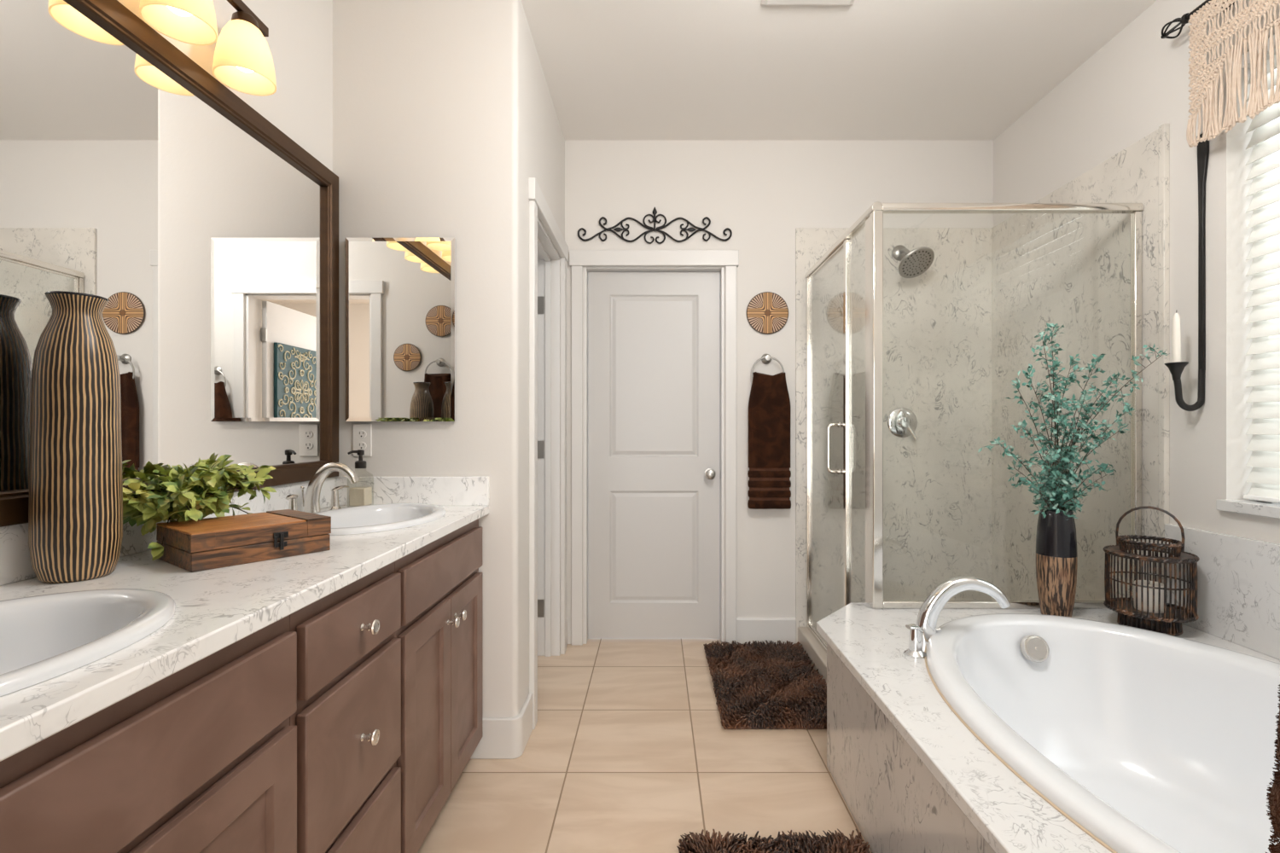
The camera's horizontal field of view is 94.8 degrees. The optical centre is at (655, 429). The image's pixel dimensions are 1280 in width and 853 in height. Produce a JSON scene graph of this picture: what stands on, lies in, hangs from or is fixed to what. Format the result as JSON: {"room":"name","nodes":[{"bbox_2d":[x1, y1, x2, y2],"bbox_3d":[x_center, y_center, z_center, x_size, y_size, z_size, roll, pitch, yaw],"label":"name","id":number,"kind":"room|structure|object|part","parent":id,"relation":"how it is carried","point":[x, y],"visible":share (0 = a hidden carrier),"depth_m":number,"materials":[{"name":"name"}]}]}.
{"room":"bathroom","nodes":[
{"label":"bathroom","id":0,"kind":"room"},
{"bbox_2d":[117,0,332,171],"bbox_3d":[-1.205,-0.200,1.160,0.120,2.730,1.960,0,0,0],"label":"wall","id":1,"kind":"structure","parent":0,"point":[299,40],"depth_m":1.88,"materials":[{"name":"white paint"}]},
{"bbox_2d":[0,477,334,586],"bbox_3d":[-1.135,0.219,1.186,0.018,0.102,1.768,0,0,0],"label":"backsplash","id":2,"kind":"structure","parent":1,"relation":"attached to","point":[15,563],"depth_m":1.27,"materials":[{"name":"stone"}]},
{"bbox_2d":[0,0,338,527],"bbox_3d":[-1.128,-0.361,1.208,0.032,1.054,1.727,0,0,0],"label":"framed mirror","id":3,"kind":"object","parent":1,"relation":"attached to","point":[131,177],"visible":0.8,"depth_m":1.35,"materials":[{"name":"brown wood"}]},
{"bbox_2d":[139,0,276,96],"bbox_3d":[-1.058,-0.997,1.180,0.174,0.231,0.780,0,0,0],"label":"vanity light","id":4,"kind":"object","parent":1,"relation":"attached to","point":[242,61],"visible":1,"depth_m":1.43,"materials":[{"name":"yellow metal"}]},
{"bbox_3d":[-1.038,-0.951,1.285,0.134,0.140,0.134,0,0,0],"label":"lamp shade","id":5,"kind":"part","parent":4,"relation":"part of","materials":[{"name":"beige glass"}]},
{"bbox_3d":[-1.038,-0.959,1.285,0.060,0.101,0.060,0,0,0],"label":"bulb","id":6,"kind":"part","parent":4,"relation":"part of","materials":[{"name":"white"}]},
{"bbox_3d":[-1.038,-0.951,1.490,0.134,0.140,0.134,0,0,0],"label":"lamp shade","id":7,"kind":"part","parent":4,"relation":"part of","materials":[{"name":"beige glass"}]},
{"bbox_3d":[-1.038,-0.959,1.490,0.060,0.101,0.060,0,0,0],"label":"bulb","id":8,"kind":"part","parent":4,"relation":"part of","materials":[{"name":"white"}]},
{"bbox_2d":[332,0,564,717],"bbox_3d":[-0.877,-0.200,2.640,0.775,2.730,1.100,0,0,0],"label":"wall","id":9,"kind":"structure","parent":0,"point":[444,111],"depth_m":2.09,"materials":[{"name":"white paint"}]},
{"bbox_2d":[352,424,372,456],"bbox_3d":[-1.039,0.039,2.085,0.067,0.116,0.009,0,0,0],"label":"wall outlet","id":10,"kind":"object","parent":9,"relation":"attached to","point":[362,433],"visible":0.96,"depth_m":2.08,"materials":[{"name":"white plastic"}]},
{"bbox_2d":[356,442,366,449],"bbox_3d":[-1.039,0.059,2.083,0.033,0.028,0.002,0,0,0],"label":"socket","id":11,"kind":"object","parent":10,"relation":"attached to","point":[360,445],"depth_m":2.08,"materials":[{"name":"grey plastic"}]},
{"bbox_2d":[356,430,366,438],"bbox_3d":[-1.039,0.018,2.083,0.033,0.028,0.002,0,0,0],"label":"socket","id":12,"kind":"object","parent":10,"relation":"attached to","point":[360,434],"depth_m":2.08,"materials":[{"name":"grey plastic"}]},
{"bbox_2d":[345,238,456,421],"bbox_3d":[-0.897,-0.350,2.079,0.384,0.646,0.022,0,0,0],"label":"mirror","id":13,"kind":"object","parent":9,"relation":"attached to","point":[401,293],"visible":1,"depth_m":2.07,"materials":[{"name":"silver metal"}]},
{"bbox_2d":[334,477,489,506],"bbox_3d":[-0.866,0.219,2.080,0.556,0.102,0.018,0,0,0],"label":"backsplash","id":14,"kind":"structure","parent":9,"relation":"attached to","point":[435,491],"depth_m":2.07,"materials":[{"name":"stone"}]},
{"bbox_2d":[470,693,532,759],"bbox_3d":[-0.587,1.094,2.177,0.226,0.142,0.204,0,0,0],"label":"baseboard","id":15,"kind":"structure","parent":9,"relation":"attached to","point":[503,738],"depth_m":2.08,"materials":[{"name":"white wood"}]},
{"bbox_2d":[528,177,568,729],"bbox_3d":[-0.476,0.098,2.696,0.027,2.135,0.856,0,0,0],"label":"door frame","id":16,"kind":"structure","parent":9,"relation":"attached to","point":[538,206],"depth_m":2.33,"materials":[{"name":"white wood"}]},
{"bbox_2d":[537,217,560,657],"bbox_3d":[-0.895,0.139,2.702,0.810,2.052,0.714,0,0,0],"label":"door","id":17,"kind":"structure","parent":9,"relation":"in","point":[549,260],"depth_m":3.02,"materials":[{"name":"white wood"}]},
{"bbox_2d":[566,617,567,645],"bbox_3d":[-0.482,1.094,3.152,0.015,0.142,0.075,0,0,0],"label":"baseboard","id":18,"kind":"structure","parent":9,"relation":"attached to","point":[567,618],"depth_m":3.17,"materials":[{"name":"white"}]},
{"bbox_2d":[417,638,871,852],"bbox_3d":[0.000,1.215,0.150,5.200,0.100,6.900,0,0,0],"label":"floor","id":19,"kind":"structure","parent":0,"point":[628,750],"depth_m":1.98,"materials":[{"name":"beige tile"}]},
{"bbox_2d":[0,615,296,852],"bbox_3d":[-0.859,0.733,0.666,0.571,0.864,0.682,0,0,0],"label":"base cabinet","id":20,"kind":"object","parent":19,"relation":"on","point":[202,759],"visible":0.7,"depth_m":0.76,"materials":[{"name":"brown wood"}]},
{"bbox_3d":[-0.615,0.789,0.834,0.020,0.577,0.324,0,0,0],"label":"cabinet door","id":21,"kind":"part","parent":20,"relation":"part of","materials":[{"name":"brown wood"}]},
{"bbox_2d":[289,562,401,852],"bbox_3d":[-0.859,0.733,1.210,0.571,0.864,0.404,0,0,0],"label":"base cabinet","id":22,"kind":"object","parent":19,"relation":"on","point":[347,716],"visible":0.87,"depth_m":1.17,"materials":[{"name":"brown wood"}]},
{"bbox_3d":[-0.615,0.637,1.212,0.020,0.280,0.380,0,0,0],"label":"drawer","id":23,"kind":"part","parent":22,"relation":"part of","materials":[{"name":"brown wood"}]},
{"bbox_3d":[-0.615,0.407,1.212,0.020,0.132,0.380,0,0,0],"label":"drawer","id":24,"kind":"part","parent":22,"relation":"part of","materials":[{"name":"brown wood"}]},
{"bbox_3d":[-0.615,0.941,1.212,0.020,0.274,0.380,0,0,0],"label":"drawer","id":25,"kind":"part","parent":22,"relation":"part of","materials":[{"name":"brown wood"}]},
{"bbox_3d":[-0.589,0.635,1.212,0.032,0.032,0.032,0,0,0],"label":"knob","id":26,"kind":"part","parent":22,"relation":"part of","materials":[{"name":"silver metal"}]},
{"bbox_3d":[-0.589,0.408,1.212,0.032,0.032,0.032,0,0,0],"label":"knob","id":27,"kind":"part","parent":22,"relation":"part of","materials":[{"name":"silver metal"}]},
{"bbox_2d":[394,518,482,852],"bbox_3d":[-0.859,0.733,1.750,0.571,0.864,0.674,0,0,0],"label":"base cabinet","id":28,"kind":"object","parent":19,"relation":"on","point":[439,633],"visible":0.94,"depth_m":1.66,"materials":[{"name":"brown wood"}]},
{"bbox_2d":[0,477,489,762],"bbox_3d":[-0.866,0.234,1.195,0.556,0.132,1.788,0,0,0],"label":"countertop","id":29,"kind":"structure","parent":28,"relation":"on","point":[217,608],"depth_m":1.02,"materials":[{"name":"stone"}]},
{"bbox_2d":[28,290,122,583],"bbox_3d":[-1.052,0.013,1.072,0.123,0.512,0.123,0,0,0],"label":"striped vase","id":30,"kind":"object","parent":29,"relation":"on","point":[75,500],"visible":1,"depth_m":1.03,"materials":[{"name":"black ceramic"}]},
{"bbox_2d":[0,588,175,697],"bbox_3d":[-0.845,0.334,0.675,0.390,0.160,0.544,0,0,0],"label":"sink basin","id":31,"kind":"object","parent":29,"relation":"in","point":[43,637],"visible":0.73,"depth_m":0.87,"materials":[{"name":"white ceramic"}]},
{"bbox_2d":[122,452,276,560],"bbox_3d":[-1.013,0.161,1.295,0.200,0.216,0.331,0,0,0],"label":"leafy plant","id":32,"kind":"object","parent":29,"relation":"on","point":[201,490],"visible":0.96,"depth_m":1.24,"materials":[{"name":"green plant"}]},
{"bbox_2d":[156,509,331,572],"bbox_3d":[-0.880,0.232,1.268,0.215,0.075,0.255,0,0,36],"label":"wooden box","id":33,"kind":"object","parent":29,"relation":"on","point":[207,544],"visible":1,"depth_m":1.20,"materials":[{"name":"brown wood"}]},
{"bbox_3d":[-0.897,0.199,1.248,0.209,0.004,0.203,0,0,36],"label":"lid","id":34,"kind":"part","parent":33,"relation":"part of","materials":[{"name":"brown wood"}]},
{"bbox_3d":[-0.882,0.217,1.269,0.208,0.032,0.253,0,0,36],"label":"lid","id":35,"kind":"part","parent":33,"relation":"part of","materials":[{"name":"brown wood"}]},
{"bbox_2d":[285,462,359,513],"bbox_3d":[-1.011,0.187,1.825,0.178,0.168,0.326,0,0,0],"label":"sink faucet","id":36,"kind":"object","parent":29,"relation":"on","point":[311,503],"visible":0.84,"depth_m":1.81,"materials":[{"name":"silver metal"}]},
{"bbox_3d":[-1.054,0.228,1.701,0.054,0.083,0.078,0,0,0],"label":"lever handle","id":37,"kind":"part","parent":36,"relation":"part of","materials":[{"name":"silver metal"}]},
{"bbox_3d":[-1.094,0.208,1.825,0.012,0.064,0.012,0,0,45],"label":"pull rod","id":38,"kind":"part","parent":36,"relation":"part of","materials":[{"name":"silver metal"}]},
{"bbox_3d":[-1.054,0.228,1.949,0.054,0.083,0.078,0,0,0],"label":"lever handle","id":39,"kind":"part","parent":36,"relation":"part of","materials":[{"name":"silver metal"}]},
{"bbox_2d":[347,449,372,506],"bbox_3d":[-1.012,0.170,2.018,0.068,0.199,0.063,0,0,0],"label":"soap dispenser","id":40,"kind":"object","parent":29,"relation":"on","point":[357,496],"visible":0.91,"depth_m":2.00,"materials":[{"name":"clear glass"}]},
{"bbox_2d":[314,503,445,535],"bbox_3d":[-0.845,0.334,1.760,0.390,0.160,0.544,0,0,0],"label":"sink basin","id":41,"kind":"object","parent":29,"relation":"in","point":[367,519],"visible":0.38,"depth_m":1.90,"materials":[{"name":"white ceramic"}]},
{"bbox_3d":[-0.615,0.789,1.583,0.020,0.577,0.317,0,0,0],"label":"cabinet door","id":42,"kind":"part","parent":28,"relation":"part of","materials":[{"name":"brown wood"}]},
{"bbox_3d":[-0.589,0.562,1.712,0.032,0.032,0.032,0,0,0],"label":"knob","id":43,"kind":"part","parent":28,"relation":"part of","materials":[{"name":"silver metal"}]},
{"bbox_3d":[-0.589,0.562,1.776,0.032,0.032,0.032,0,0,0],"label":"knob","id":44,"kind":"part","parent":28,"relation":"part of","materials":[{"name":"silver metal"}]},
{"bbox_3d":[-0.615,0.789,1.904,0.020,0.577,0.316,0,0,0],"label":"cabinet door","id":45,"kind":"part","parent":28,"relation":"part of","materials":[{"name":"brown wood"}]},
{"bbox_2d":[703,640,826,729],"bbox_3d":[0.511,1.141,2.702,0.517,0.047,0.900,0,0,0],"label":"shag rug","id":46,"kind":"object","parent":19,"relation":"on","point":[757,686],"visible":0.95,"depth_m":2.59,"materials":[{"name":"brown fabric"}]},
{"bbox_2d":[676,828,872,852],"bbox_3d":[0.321,1.141,1.204,0.528,0.046,0.939,0,0,0],"label":"shag rug","id":47,"kind":"object","parent":19,"relation":"on","point":[784,843],"visible":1,"depth_m":1.61,"materials":[{"name":"brown fabric"}]},
{"bbox_2d":[797,627,826,686],"bbox_3d":[0.815,1.115,2.718,0.094,0.100,0.912,0,0,0],"label":"curb","id":48,"kind":"object","parent":19,"relation":"on","point":[816,653],"visible":0.3,"depth_m":2.89,"materials":[{"name":"beige stone"}]},
{"bbox_2d":[804,201,1144,653],"bbox_3d":[1.288,0.109,2.680,1.053,1.912,0.990,0,0,0],"label":"shower enclosure","id":49,"kind":"object","parent":48,"relation":"on","point":[872,219],"visible":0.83,"depth_m":2.20,"materials":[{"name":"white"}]},
{"bbox_3d":[0.791,0.085,2.620,0.059,0.234,0.024,0,0,0],"label":"door handle","id":50,"kind":"part","parent":49,"relation":"part of","materials":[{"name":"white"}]},
{"bbox_3d":[0.825,0.126,2.531,0.024,1.876,0.027,0,0,0],"label":"strike post","id":51,"kind":"part","parent":49,"relation":"part of","materials":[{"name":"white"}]},
{"bbox_3d":[0.859,0.085,2.620,0.059,0.234,0.024,0,0,0],"label":"door handle","id":52,"kind":"part","parent":49,"relation":"part of","materials":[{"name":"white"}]},
{"bbox_3d":[0.828,-0.072,2.205,0.038,1.482,0.036,0,0,0],"label":"corner post","id":53,"kind":"part","parent":49,"relation":"part of","materials":[{"name":"white metal"}]},
{"bbox_2d":[816,523,1279,852],"bbox_3d":[1.195,0.751,1.288,1.270,0.828,1.974,0,0,0],"label":"tub surround","id":54,"kind":"object","parent":19,"relation":"on","point":[911,775],"visible":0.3,"depth_m":1.57,"materials":[{"name":"stone"}]},
{"bbox_2d":[903,576,1010,658],"bbox_3d":[0.907,0.567,1.838,0.371,0.210,0.157,0,0,-17],"label":"tub faucet","id":55,"kind":"object","parent":54,"relation":"on","point":[925,626],"visible":0.97,"depth_m":1.84,"materials":[{"name":"silver metal"}]},
{"bbox_3d":[0.772,0.624,1.748,0.062,0.092,0.062,0,0,0],"label":"lever handle","id":56,"kind":"part","parent":55,"relation":"part of","materials":[{"name":"silver metal"}]},
{"bbox_2d":[1035,507,1077,617],"bbox_3d":[1.435,0.478,2.108,0.124,0.383,0.124,0,0,0],"label":"vase","id":57,"kind":"object","parent":54,"relation":"on","point":[1056,552],"visible":0.81,"depth_m":2.06,"materials":[{"name":"black ceramic"}]},
{"bbox_2d":[977,323,1169,520],"bbox_3d":[1.432,-0.016,2.064,0.590,0.733,0.239,0,0,0],"label":"branches","id":58,"kind":"object","parent":57,"relation":"in","point":[1056,482],"visible":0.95,"depth_m":2.06,"materials":[{"name":"green plant"}]},
{"bbox_2d":[925,613,1279,852],"bbox_3d":[1.240,0.857,1.220,1.080,0.427,1.700,0,0,0],"label":"bathtub","id":59,"kind":"object","parent":54,"relation":"in","point":[1150,741],"visible":0.96,"depth_m":1.73,"materials":[{"name":"white ceramic"}]},
{"bbox_2d":[1102,506,1199,636],"bbox_3d":[1.665,0.465,1.985,0.250,0.409,0.250,0,0,0],"label":"wicker lantern","id":60,"kind":"object","parent":54,"relation":"on","point":[1169,622],"visible":0.95,"depth_m":1.93,"materials":[{"name":"brown wicker"}]},
{"bbox_2d":[1133,580,1163,613],"bbox_3d":[1.665,0.561,1.985,0.082,0.096,0.082,0,0,0],"label":"pillar candle","id":61,"kind":"object","parent":60,"relation":"on","point":[1150,583],"visible":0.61,"depth_m":1.96,"materials":[{"name":"white wax"}]},
{"bbox_3d":[1.665,0.612,1.985,0.226,0.005,0.226,0,0,0],"label":"floor plate","id":62,"kind":"part","parent":60,"relation":"part of","materials":[{"name":"wicker"}]},
{"bbox_3d":[1.665,0.331,1.985,0.180,0.142,0.008,0,0,37],"label":"handle","id":63,"kind":"part","parent":60,"relation":"part of","materials":[{"name":"wicker"}]},
{"bbox_2d":[564,139,993,644],"bbox_3d":[0.025,-0.200,3.252,3.850,2.730,0.155,0,0,0],"label":"wall","id":64,"kind":"structure","parent":0,"point":[938,322],"depth_m":3.17,"materials":[{"name":"paint"}]},
{"bbox_2d":[583,267,724,644],"bbox_3d":[-0.007,0.139,3.252,0.765,2.052,0.155,0,0,0],"label":"door","id":65,"kind":"structure","parent":64,"relation":"in","point":[654,337],"depth_m":3.25,"materials":[{"name":"white wood"}]},
{"bbox_3d":[0.300,0.247,3.210,0.062,0.062,0.070,0,0,0],"label":"knob","id":66,"kind":"part","parent":65,"relation":"part of","materials":[{"name":"silver metal"}]},
{"bbox_2d":[569,250,738,645],"bbox_3d":[-0.007,0.101,3.175,0.913,2.128,0.030,0,0,0],"label":"door frame","id":67,"kind":"structure","parent":64,"relation":"attached to","point":[578,259],"depth_m":3.17,"materials":[{"name":"white wood"}]},
{"bbox_2d":[577,206,732,244],"bbox_3d":[-0.003,-1.100,3.180,0.834,0.200,0.020,0,0,0],"label":"scroll","id":68,"kind":"object","parent":64,"relation":"attached to","point":[654,212],"visible":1,"depth_m":3.17,"materials":[{"name":"black metal"}]},
{"bbox_2d":[736,617,796,645],"bbox_3d":[0.597,1.094,3.183,0.320,0.142,0.015,0,0,0],"label":"baseboard","id":69,"kind":"structure","parent":64,"relation":"attached to","point":[761,630],"depth_m":3.17,"materials":[{"name":"white wood"}]},
{"bbox_2d":[746,291,788,334],"bbox_3d":[0.606,-0.627,3.182,0.229,0.229,0.014,0,0,0],"label":"disc","id":70,"kind":"object","parent":64,"relation":"attached to","point":[767,312],"visible":1,"depth_m":3.18,"materials":[{"name":"brown wicker"}]},
{"bbox_2d":[750,354,784,378],"bbox_3d":[0.600,-0.311,3.161,0.176,0.195,0.058,0,0,0],"label":"towel ring","id":71,"kind":"object","parent":64,"relation":"attached to","point":[765,358],"visible":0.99,"depth_m":3.14,"materials":[{"name":"silver metal"}]},
{"bbox_3d":[0.600,-0.380,3.161,0.056,0.056,0.058,0,0,0],"label":"post","id":72,"kind":"part","parent":71,"relation":"part of","materials":[{"name":"silver metal"}]},
{"bbox_2d":[747,372,791,509],"bbox_3d":[0.608,0.059,3.140,0.228,0.729,0.063,0,0,0],"label":"hand towel","id":73,"kind":"object","parent":71,"relation":"hanging from","point":[769,484],"visible":1,"depth_m":3.12,"materials":[{"name":"brown fabric"}]},
{"bbox_2d":[887,407,917,440],"bbox_3d":[1.330,-0.028,3.141,0.160,0.174,0.067,0,0,0],"label":"shower valve","id":74,"kind":"object","parent":64,"relation":"attached to","point":[902,422],"visible":1,"depth_m":3.16,"materials":[{"name":"silver metal"}]},
{"bbox_3d":[1.343,-0.003,3.134,0.087,0.124,0.054,0,0,0],"label":"lever","id":75,"kind":"part","parent":74,"relation":"part of","materials":[{"name":"silver metal"}]},
{"bbox_2d":[891,244,934,278],"bbox_3d":[1.330,-0.888,3.050,0.182,0.208,0.248,0,0,0],"label":"sprayer","id":76,"kind":"object","parent":64,"relation":"attached to","point":[914,263],"visible":1,"depth_m":3.01,"materials":[{"name":"silver metal"}]},
{"bbox_3d":[1.318,-0.922,3.099,0.021,0.078,0.143,0,0,0],"label":"arm","id":77,"kind":"part","parent":76,"relation":"part of","materials":[{"name":"silver metal"}]},
{"bbox_2d":[521,0,1157,139],"bbox_3d":[0.000,-1.615,0.150,5.200,0.100,6.900,0,0,0],"label":"ceiling","id":78,"kind":"structure","parent":0,"point":[613,69],"depth_m":2.51,"materials":[{"name":"paint"}]},
{"bbox_2d":[761,0,854,4],"bbox_3d":[0.555,-1.552,1.990,0.336,0.026,0.336,0,0,0],"label":"exhaust fan","id":79,"kind":"object","parent":78,"relation":"attached to","point":[763,2],"visible":1,"depth_m":2.13,"materials":[{"name":"white plastic"}]},
{"bbox_2d":[992,0,1279,600],"bbox_3d":[1.889,-0.200,1.755,0.161,2.730,3.150,0,0,0],"label":"wall","id":80,"kind":"structure","parent":0,"point":[1073,270],"depth_m":2.29,"materials":[{"name":"paint"}]},
{"bbox_2d":[1163,133,1209,411],"bbox_3d":[1.771,-0.522,1.965,0.126,0.926,0.062,0,0,0],"label":"candle sconce","id":81,"kind":"object","parent":80,"relation":"attached to","point":[1176,369],"visible":0.98,"depth_m":1.96,"materials":[{"name":"black metal"}]},
{"bbox_2d":[1171,310,1181,362],"bbox_3d":[1.739,-0.303,1.965,0.023,0.189,0.023,0,0,0],"label":"taper candle","id":82,"kind":"object","parent":81,"relation":"in","point":[1176,337],"visible":0.94,"depth_m":1.96,"materials":[{"name":"white wax"}]},
{"bbox_2d":[1160,0,1234,38],"bbox_3d":[1.776,-1.357,1.208,0.106,0.058,1.660,0,0,0],"label":"curtain rod","id":83,"kind":"object","parent":80,"relation":"attached to","point":[1184,19],"visible":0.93,"depth_m":1.96,"materials":[{"name":"black metal"}]},
{"bbox_2d":[1186,0,1279,147],"bbox_3d":[1.752,-1.136,1.224,0.015,0.460,1.440,0,0,0],"label":"valance","id":84,"kind":"object","parent":83,"relation":"hanging from","point":[1256,104],"visible":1,"depth_m":1.79,"materials":[{"name":"beige fabric"}]},
{"bbox_2d":[1164,523,1279,659],"bbox_3d":[1.820,0.503,1.197,0.020,0.333,1.792,0,0,0],"label":"backsplash","id":85,"kind":"structure","parent":80,"relation":"attached to","point":[1238,578],"depth_m":1.84,"materials":[{"name":"stone"}]},
{"bbox_2d":[1216,500,1279,518],"bbox_3d":[1.867,0.244,1.220,0.117,0.034,1.359,0,0,0],"label":"window sill","id":86,"kind":"structure","parent":80,"relation":"attached to","point":[1268,509],"depth_m":1.80,"materials":[{"name":"stone"}]},
{"bbox_2d":[1241,34,1279,503],"bbox_3d":[1.887,-0.484,1.224,0.060,1.415,1.311,0,0,0],"label":"window blind","id":87,"kind":"object","parent":80,"relation":"attached to","point":[1265,205],"visible":0.88,"depth_m":1.83,"materials":[{"name":"white plastic"}]},
{"bbox_3d":[1.892,0.216,1.224,0.044,0.014,1.303,0,0,0],"label":"rail","id":88,"kind":"part","parent":87,"relation":"part of","materials":[{"name":"white plastic"}]},
{"bbox_2d":[1256,69,1279,174],"bbox_3d":[1.947,-0.468,1.224,0.044,1.455,1.327,0,0,0],"label":"window","id":89,"kind":"structure","parent":80,"relation":"in","point":[1275,69],"depth_m":1.85,"materials":[{"name":"white plastic"}]},
{"bbox_3d":[0.000,-0.200,0.240,5.200,2.730,0.120,0,0,0],"label":"wall","id":90,"kind":"structure","parent":0,"visible":0},
{"bbox_3d":[0.583,-0.311,0.329,0.176,0.195,0.057,0,0,0],"label":"towel ring","id":91,"kind":"object","parent":90,"relation":"attached to","visible":0},
{"bbox_2d":[1265,684,1279,852],"bbox_3d":[0.533,0.073,0.377,0.270,0.756,0.112,0,0,0],"label":"hand towel","id":92,"kind":"object","parent":91,"relation":"hanging from","point":[1274,796],"visible":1,"depth_m":0.41,"materials":[{"name":"brown fabric"}]}
]}

